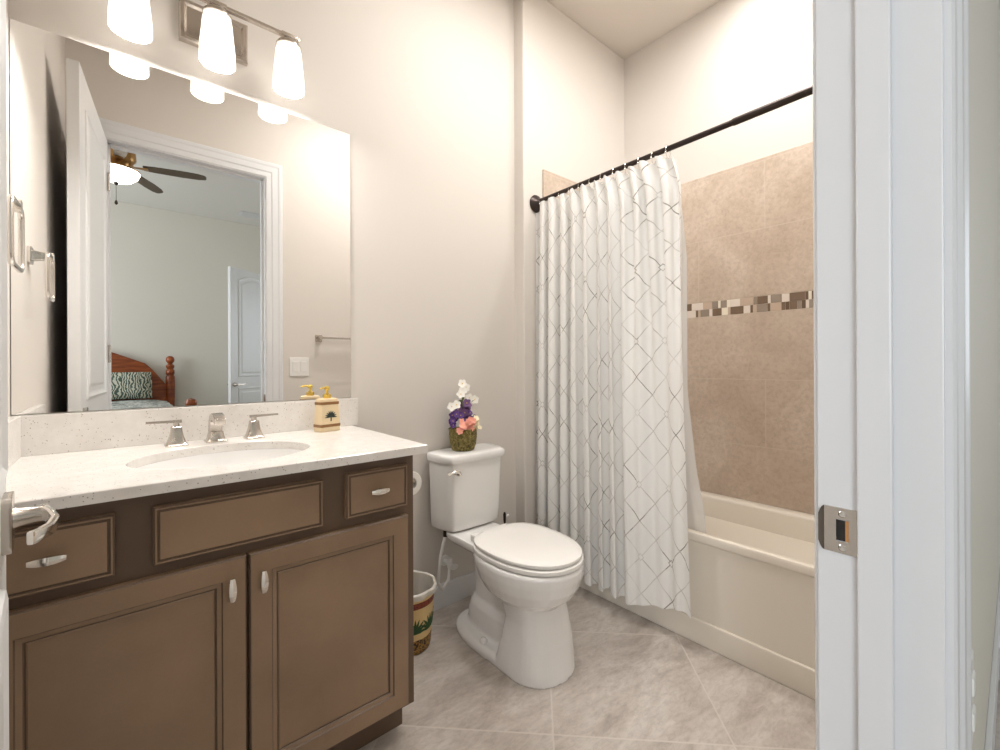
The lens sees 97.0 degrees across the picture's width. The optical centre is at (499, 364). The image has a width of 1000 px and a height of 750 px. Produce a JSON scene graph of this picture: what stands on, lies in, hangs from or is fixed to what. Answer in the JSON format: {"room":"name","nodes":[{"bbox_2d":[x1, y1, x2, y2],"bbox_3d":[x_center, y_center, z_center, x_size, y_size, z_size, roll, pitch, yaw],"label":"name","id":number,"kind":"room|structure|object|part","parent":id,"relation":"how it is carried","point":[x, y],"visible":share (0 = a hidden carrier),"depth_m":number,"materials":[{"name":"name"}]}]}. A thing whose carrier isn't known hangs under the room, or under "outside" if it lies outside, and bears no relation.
{"room":"bathroom","nodes":[
{"label":"bathroom","id":0,"kind":"room"},
{"bbox_2d":[6,0,9,416],"bbox_3d":[-0.760,-0.396,0.495,0.100,2.829,1.422,0,0,-41],"label":"wall","id":1,"kind":"structure","parent":0,"point":[7,1],"depth_m":1.05,"materials":[{"name":"beige paint"}]},
{"bbox_2d":[7,194,24,272],"bbox_3d":[-0.981,-0.266,0.873,0.052,0.151,0.134,0,0,-41],"label":"towel ring","id":2,"kind":"object","parent":1,"relation":"attached to","point":[13,204],"visible":0.93,"depth_m":0.87,"materials":[{"name":"silver metal"}]},
{"bbox_2d":[9,0,515,584],"bbox_3d":[-0.626,-0.396,1.610,1.752,2.829,0.100,0,0,-41],"label":"wall","id":3,"kind":"structure","parent":0,"point":[422,91],"depth_m":1.78,"materials":[{"name":"beige paint"}]},
{"bbox_2d":[10,19,350,414],"bbox_3d":[-0.863,-0.358,1.339,0.836,0.956,0.004,0,0,-41],"label":"mirror","id":4,"kind":"object","parent":3,"relation":"attached to","point":[187,242],"visible":0.93,"depth_m":1.26,"materials":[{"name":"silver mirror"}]},
{"bbox_2d":[10,398,357,456],"bbox_3d":[-0.848,0.172,1.339,0.857,0.098,0.019,0,0,-41],"label":"backsplash","id":5,"kind":"structure","parent":3,"relation":"attached to","point":[42,434],"depth_m":1.22,"materials":[{"name":"stone"}]},
{"bbox_2d":[107,0,303,98],"bbox_3d":[-0.825,-0.959,1.281,0.475,0.204,0.144,0,0,-41],"label":"vanity light","id":6,"kind":"object","parent":3,"relation":"attached to","point":[221,40],"visible":1,"depth_m":1.28,"materials":[{"name":"white glass"}]},
{"bbox_3d":[-0.950,-0.926,1.138,0.090,0.138,0.090,0,0,-41],"label":"lamp shade","id":7,"kind":"part","parent":6,"relation":"part of","materials":[{"name":"white glass"}]},
{"bbox_3d":[-0.950,-0.919,1.138,0.068,0.100,0.068,0,0,-41],"label":"bulb","id":8,"kind":"part","parent":6,"relation":"part of","materials":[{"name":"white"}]},
{"bbox_3d":[-0.806,-0.926,1.262,0.090,0.138,0.090,0,0,-41],"label":"lamp shade","id":9,"kind":"part","parent":6,"relation":"part of","materials":[{"name":"white glass"}]},
{"bbox_3d":[-0.806,-0.919,1.262,0.068,0.100,0.068,0,0,-41],"label":"bulb","id":10,"kind":"part","parent":6,"relation":"part of","materials":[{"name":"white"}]},
{"bbox_3d":[-0.661,-0.927,1.385,0.090,0.138,0.090,0,0,-41],"label":"lamp shade","id":11,"kind":"part","parent":6,"relation":"part of","materials":[{"name":"white glass"}]},
{"bbox_3d":[-0.661,-0.920,1.385,0.068,0.100,0.068,0,0,-41],"label":"bulb","id":12,"kind":"part","parent":6,"relation":"part of","materials":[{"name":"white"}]},
{"bbox_2d":[436,530,457,590],"bbox_3d":[-0.229,0.789,1.816,0.108,0.258,0.096,0,0,-41],"label":"water supply valve","id":13,"kind":"object","parent":3,"relation":"attached to","point":[444,560],"visible":0.96,"depth_m":1.80,"materials":[{"name":"white plastic"}]},
{"bbox_3d":[-0.194,0.827,1.817,0.036,0.023,0.025,0,0,-41],"label":"knob","id":14,"kind":"part","parent":13,"relation":"part of","materials":[{"name":"white plastic"}]},
{"bbox_2d":[433,570,474,610],"bbox_3d":[-0.235,0.968,1.864,0.837,0.098,0.014,0,0,-41],"label":"baseboard","id":15,"kind":"structure","parent":3,"relation":"attached to","point":[461,587],"depth_m":1.89,"materials":[{"name":"white paint"}]},
{"bbox_2d":[514,0,624,523],"bbox_3d":[0.417,-0.401,2.453,0.930,2.829,0.174,0,0,-41],"label":"wall","id":16,"kind":"structure","parent":0,"point":[569,85],"depth_m":2.17,"materials":[{"name":"beige paint"}]},
{"bbox_3d":[0.482,-0.153,2.401,0.702,1.614,0.010,0,0,-41],"label":"tile panel","id":17,"kind":"part","parent":16,"relation":"part of","materials":[{"name":"beige tile"}]},
{"bbox_2d":[530,85,812,212],"bbox_3d":[0.618,-0.793,1.633,0.094,0.112,1.358,0,0,-41],"label":"shower rod","id":18,"kind":"object","parent":16,"relation":"attached to","point":[534,200],"visible":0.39,"depth_m":1.54,"materials":[{"name":"brown metal"}]},
{"bbox_2d":[536,152,690,618],"bbox_3d":[0.427,0.079,1.848,0.077,1.719,0.777,0,0,-41],"label":"shower curtain","id":19,"kind":"object","parent":18,"relation":"hanging from","point":[611,464],"visible":1,"depth_m":1.79,"materials":[{"name":"white fabric"},{"name":"gray patterned thread"}]},
{"bbox_2d":[674,159,705,532],"bbox_3d":[0.506,-0.028,1.909,0.105,1.483,0.735,0,0,-41],"label":"liner","id":20,"kind":"object","parent":18,"relation":"hanging from","point":[695,509],"visible":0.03,"depth_m":1.68,"materials":[{"name":"white plastic"}]},
{"bbox_2d":[547,0,719,58],"bbox_3d":[0.213,-1.854,1.336,2.682,0.080,1.615,0,0,-41],"label":"ceiling","id":21,"kind":"structure","parent":0,"point":[625,27],"depth_m":2.31,"materials":[{"name":"beige paint"}]},
{"bbox_2d":[358,587,999,749],"bbox_3d":[0.253,1.045,1.304,2.682,0.060,1.700,0,0,-41],"label":"floor","id":22,"kind":"structure","parent":0,"point":[635,683],"depth_m":1.34,"materials":[{"name":"tile"}]},
{"bbox_2d":[6,455,413,749],"bbox_3d":[-0.694,0.631,1.126,0.811,0.775,0.540,0,0,-41],"label":"vanity cabinet","id":23,"kind":"object","parent":22,"relation":"on","point":[275,612],"visible":0.94,"depth_m":0.91,"materials":[{"name":"brown wood"}]},
{"bbox_3d":[-0.754,0.325,0.737,0.047,0.017,0.024,0,0,-41],"label":"handle","id":24,"kind":"part","parent":23,"relation":"part of","materials":[{"name":"silver metal"}]},
{"bbox_3d":[-0.766,0.327,0.753,0.167,0.111,0.018,0,0,-41],"label":"drawer","id":25,"kind":"part","parent":23,"relation":"part of","materials":[{"name":"brown wood"}]},
{"bbox_3d":[-0.685,0.658,0.821,0.380,0.508,0.018,0,0,-41],"label":"door","id":26,"kind":"part","parent":23,"relation":"part of","materials":[{"name":"brown wood"}]},
{"bbox_2d":[6,398,427,509],"bbox_3d":[-0.681,0.182,1.143,0.857,0.120,0.534,0,0,-41],"label":"countertop","id":27,"kind":"structure","parent":23,"relation":"on","point":[61,460],"depth_m":1.11,"materials":[{"name":"stone"}]},
{"bbox_2d":[145,413,277,447],"bbox_3d":[-0.801,0.179,1.259,0.322,0.084,0.108,0,0,-41],"label":"faucet","id":28,"kind":"object","parent":27,"relation":"on","point":[176,438],"visible":1,"depth_m":1.25,"materials":[{"name":"silver metal"}]},
{"bbox_3d":[-0.908,0.161,1.196,0.078,0.020,0.014,0,0,-41],"label":"lever","id":29,"kind":"part","parent":28,"relation":"part of","materials":[{"name":"silver metal"}]},
{"bbox_3d":[-0.887,0.195,1.214,0.052,0.052,0.052,0,0,-41],"label":"handle","id":30,"kind":"part","parent":28,"relation":"part of","materials":[{"name":"silver metal"}]},
{"bbox_3d":[-0.803,0.179,1.257,0.054,0.084,0.108,0,0,-41],"label":"spout","id":31,"kind":"part","parent":28,"relation":"part of","materials":[{"name":"silver metal"}]},
{"bbox_3d":[-0.743,0.194,1.337,0.052,0.052,0.052,0,0,-41],"label":"handle","id":32,"kind":"part","parent":28,"relation":"part of","materials":[{"name":"silver metal"}]},
{"bbox_3d":[-0.723,0.160,1.355,0.078,0.020,0.014,0,0,-41],"label":"lever","id":33,"kind":"part","parent":28,"relation":"part of","materials":[{"name":"silver metal"}]},
{"bbox_2d":[135,449,302,469],"bbox_3d":[-0.681,0.314,1.103,0.407,0.143,0.335,0,0,-41],"label":"sink","id":34,"kind":"object","parent":27,"relation":"in","point":[252,455],"visible":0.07,"depth_m":1.23,"materials":[{"name":"white ceramic"}]},
{"bbox_2d":[313,386,339,432],"bbox_3d":[-0.574,0.145,1.468,0.047,0.149,0.074,0,0,35],"label":"soap dispenser","id":35,"kind":"object","parent":27,"relation":"on","point":[326,419],"visible":1,"depth_m":1.45,"materials":[{"name":"beige ceramic"}]},
{"bbox_3d":[-0.550,0.463,0.910,0.017,0.047,0.024,0,0,-41],"label":"handle","id":36,"kind":"part","parent":23,"relation":"part of","materials":[{"name":"silver metal"}]},
{"bbox_3d":[-0.541,0.326,0.946,0.316,0.111,0.018,0,0,-41],"label":"false drawer","id":37,"kind":"part","parent":23,"relation":"part of","materials":[{"name":"brown wood"}]},
{"bbox_3d":[-0.506,0.464,0.948,0.017,0.047,0.024,0,0,-41],"label":"handle","id":38,"kind":"part","parent":23,"relation":"part of","materials":[{"name":"silver metal"}]},
{"bbox_3d":[-0.393,0.657,1.070,0.378,0.508,0.018,0,0,-41],"label":"door","id":39,"kind":"part","parent":23,"relation":"part of","materials":[{"name":"brown wood"}]},
{"bbox_3d":[-0.316,0.322,1.138,0.166,0.111,0.018,0,0,-41],"label":"drawer","id":40,"kind":"part","parent":23,"relation":"part of","materials":[{"name":"brown wood"}]},
{"bbox_3d":[-0.304,0.320,1.121,0.047,0.017,0.024,0,0,-41],"label":"handle","id":41,"kind":"part","parent":23,"relation":"part of","materials":[{"name":"silver metal"}]},
{"bbox_2d":[413,570,436,655],"bbox_3d":[-0.330,0.905,1.611,0.206,0.224,0.209,0,0,-41],"label":"waste bin","id":42,"kind":"object","parent":22,"relation":"on","point":[424,583],"visible":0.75,"depth_m":1.56,"materials":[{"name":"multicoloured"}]},
{"bbox_2d":[414,620,425,634],"bbox_3d":[-0.297,0.911,1.540,0.105,0.054,0.023,0,0,-27],"label":"print","id":43,"kind":"object","parent":42,"relation":"attached to","point":[419,625],"depth_m":1.54,"materials":[{"name":"green"}]},
{"bbox_2d":[418,612,432,632],"bbox_3d":[-0.259,0.911,1.581,0.023,0.054,0.105,0,0,21],"label":"print","id":44,"kind":"object","parent":42,"relation":"attached to","point":[425,619],"depth_m":1.56,"materials":[{"name":"green"}]},
{"bbox_2d":[427,443,583,688],"bbox_3d":[0.023,0.684,1.653,0.351,0.664,0.659,0,0,-41],"label":"toilet","id":45,"kind":"object","parent":22,"relation":"on","point":[517,618],"visible":1,"depth_m":1.50,"materials":[{"name":"white ceramic"}]},
{"bbox_3d":[-0.177,0.418,1.701,0.059,0.025,0.041,0,0,-41],"label":"flush lever","id":46,"kind":"part","parent":45,"relation":"part of","materials":[{"name":"silver metal"}]},
{"bbox_2d":[447,380,481,451],"bbox_3d":[-0.152,0.207,1.837,0.157,0.291,0.119,0,0,-41],"label":"flower basket","id":47,"kind":"object","parent":45,"relation":"on","point":[462,438],"visible":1,"depth_m":1.80,"materials":[{"name":"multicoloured plant"}]},
{"bbox_3d":[-0.132,0.523,1.849,0.308,0.274,0.150,0,0,-41],"label":"tank","id":48,"kind":"part","parent":45,"relation":"part of","materials":[{"name":"white ceramic"}]},
{"bbox_3d":[-0.129,0.369,1.845,0.330,0.034,0.161,0,0,-41],"label":"tank lid","id":49,"kind":"part","parent":45,"relation":"part of","materials":[{"name":"white ceramic"}]},
{"bbox_3d":[0.044,0.840,1.625,0.333,0.352,0.581,0,0,-41],"label":"bowl","id":50,"kind":"part","parent":45,"relation":"part of","materials":[{"name":"white ceramic"}]},
{"bbox_3d":[0.103,0.631,1.560,0.316,0.018,0.394,0,0,-41],"label":"lid","id":51,"kind":"part","parent":45,"relation":"part of","materials":[{"name":"white plastic"}]},
{"bbox_3d":[0.105,0.652,1.558,0.326,0.017,0.399,0,0,-41],"label":"seat","id":52,"kind":"part","parent":45,"relation":"part of","materials":[{"name":"white plastic"}]},
{"bbox_2d":[503,512,508,523],"bbox_3d":[0.022,0.842,2.008,0.080,0.348,0.080,0,0,-41],"label":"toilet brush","id":53,"kind":"object","parent":22,"relation":"on","point":[504,513],"visible":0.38,"depth_m":2.00,"materials":[{"name":"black plastic"}]},
{"bbox_3d":[0.021,0.787,2.008,0.014,0.238,0.014,0,0,-41],"label":"handle","id":54,"kind":"part","parent":53,"relation":"part of","materials":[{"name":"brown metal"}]},
{"bbox_2d":[579,491,814,699],"bbox_3d":[0.926,0.812,1.884,0.682,0.400,1.346,0,0,-41],"label":"bathtub","id":55,"kind":"object","parent":22,"relation":"on","point":[752,569],"visible":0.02,"depth_m":1.53,"materials":[{"name":"white ceramic"}]},
{"bbox_2d":[688,491,814,577],"bbox_3d":[0.926,0.781,1.884,0.681,0.338,1.346,0,0,-41],"label":"basin","id":56,"kind":"object","parent":55,"relation":"in","point":[742,538],"depth_m":1.78,"materials":[{"name":"white ceramic"}]},
{"bbox_2d":[624,0,813,514],"bbox_3d":[1.234,-0.404,2.128,0.110,2.829,1.402,0,0,-41],"label":"wall","id":57,"kind":"structure","parent":0,"point":[747,186],"depth_m":2.12,"materials":[{"name":"beige paint"}]},
{"bbox_3d":[1.184,-0.642,2.109,0.010,0.643,1.349,0,0,-41],"label":"tile panel","id":58,"kind":"part","parent":57,"relation":"part of","materials":[{"name":"beige tile"}]},
{"bbox_3d":[1.188,0.203,2.109,0.010,0.896,1.349,0,0,-41],"label":"tile panel","id":59,"kind":"part","parent":57,"relation":"part of","materials":[{"name":"beige tile"}]},
{"bbox_2d":[969,0,999,749],"bbox_3d":[0.705,-0.402,0.712,7.200,2.829,0.055,0,0,-41],"label":"wall","id":60,"kind":"structure","parent":0,"point":[984,15],"depth_m":1.13,"materials":[{"name":"beige paint"}]},
{"bbox_2d":[943,0,971,749],"bbox_3d":[0.203,-0.116,0.234,0.914,2.262,0.018,0,0,-41],"label":"trim","id":61,"kind":"structure","parent":60,"relation":"attached to","point":[955,12],"depth_m":0.48,"materials":[{"name":"white paint"}]},
{"bbox_2d":[972,649,975,742],"bbox_3d":[0.746,0.529,0.700,0.070,0.130,0.010,0,0,-41],"label":"wall outlet","id":62,"kind":"object","parent":60,"relation":"attached to","point":[973,670],"visible":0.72,"depth_m":0.69,"materials":[{"name":"white plastic"}]},
{"bbox_3d":[0.745,0.529,0.702,0.070,0.130,0.006,0,0,-41],"label":"plate","id":63,"kind":"part","parent":62,"relation":"part of","materials":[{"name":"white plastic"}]},
{"bbox_2d":[972,670,975,696],"bbox_3d":[0.747,0.502,0.698,0.034,0.028,0.004,0,0,-41],"label":"socket","id":64,"kind":"object","parent":62,"relation":"attached to","point":[973,671],"depth_m":0.69,"materials":[{"name":"white plastic"}]},
{"bbox_2d":[972,704,975,731],"bbox_3d":[0.748,0.557,0.698,0.034,0.028,0.004,0,0,-41],"label":"socket","id":65,"kind":"object","parent":62,"relation":"attached to","point":[973,705],"depth_m":0.69,"materials":[{"name":"white plastic"}]},
{"bbox_2d":[984,574,999,749],"bbox_3d":[1.987,0.958,1.758,3.700,0.098,0.012,0,0,-41],"label":"baseboard","id":66,"kind":"structure","parent":60,"relation":"attached to","point":[994,679],"depth_m":1.27,"materials":[{"name":"white paint"}]},
{"bbox_3d":[-0.193,-0.398,0.013,4.927,2.829,0.048,0,0,-41],"label":"wall","id":67,"kind":"structure","parent":0,"visible":0},
{"bbox_2d":[0,0,59,749],"bbox_3d":[-0.398,-0.066,0.338,0.717,2.151,0.092,0,0,44],"label":"door","id":68,"kind":"structure","parent":67,"relation":"in","point":[12,517],"depth_m":0.50,"materials":[{"name":"white paint"}]},
{"bbox_3d":[-0.608,0.195,0.546,0.062,0.068,0.010,0,0,44],"label":"lever","id":69,"kind":"part","parent":68,"relation":"part of","materials":[{"name":"silver metal"}]},
{"bbox_3d":[-0.557,0.193,0.545,0.023,0.025,0.099,0,0,-39],"label":"lever arm","id":70,"kind":"part","parent":68,"relation":"part of","materials":[{"name":"silver metal"}]},
{"bbox_2d":[812,0,818,749],"bbox_3d":[0.124,-0.116,0.327,0.914,2.262,0.018,0,0,-41],"label":"trim","id":71,"kind":"structure","parent":67,"relation":"attached to","point":[813,1],"depth_m":0.56,"materials":[{"name":"white paint"}]},
{"bbox_2d":[816,0,946,749],"bbox_3d":[0.163,-0.077,0.281,0.760,2.185,0.114,0,0,-41],"label":"trim","id":72,"kind":"structure","parent":67,"relation":"attached to","point":[880,63],"depth_m":0.50,"materials":[{"name":"white paint"}]},
{"bbox_3d":[0.415,0.202,0.540,0.002,0.055,0.032,0,0,-41],"label":"strike plate","id":73,"kind":"part","parent":72,"relation":"part of","materials":[{"name":"silver metal"}]},
{"bbox_3d":[-0.314,0.337,1.333,0.045,0.044,0.157,0,0,-41],"label":"toilet paper holder","id":74,"kind":"object","parent":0,"visible":0},
{"bbox_2d":[413,471,421,494],"bbox_3d":[-0.293,0.349,1.333,0.072,0.072,0.100,0,0,-41],"label":"toilet paper roll","id":75,"kind":"object","parent":74,"relation":"hanging from","point":[417,484],"visible":0.24,"depth_m":1.31,"materials":[{"name":"white paper"}]}
]}

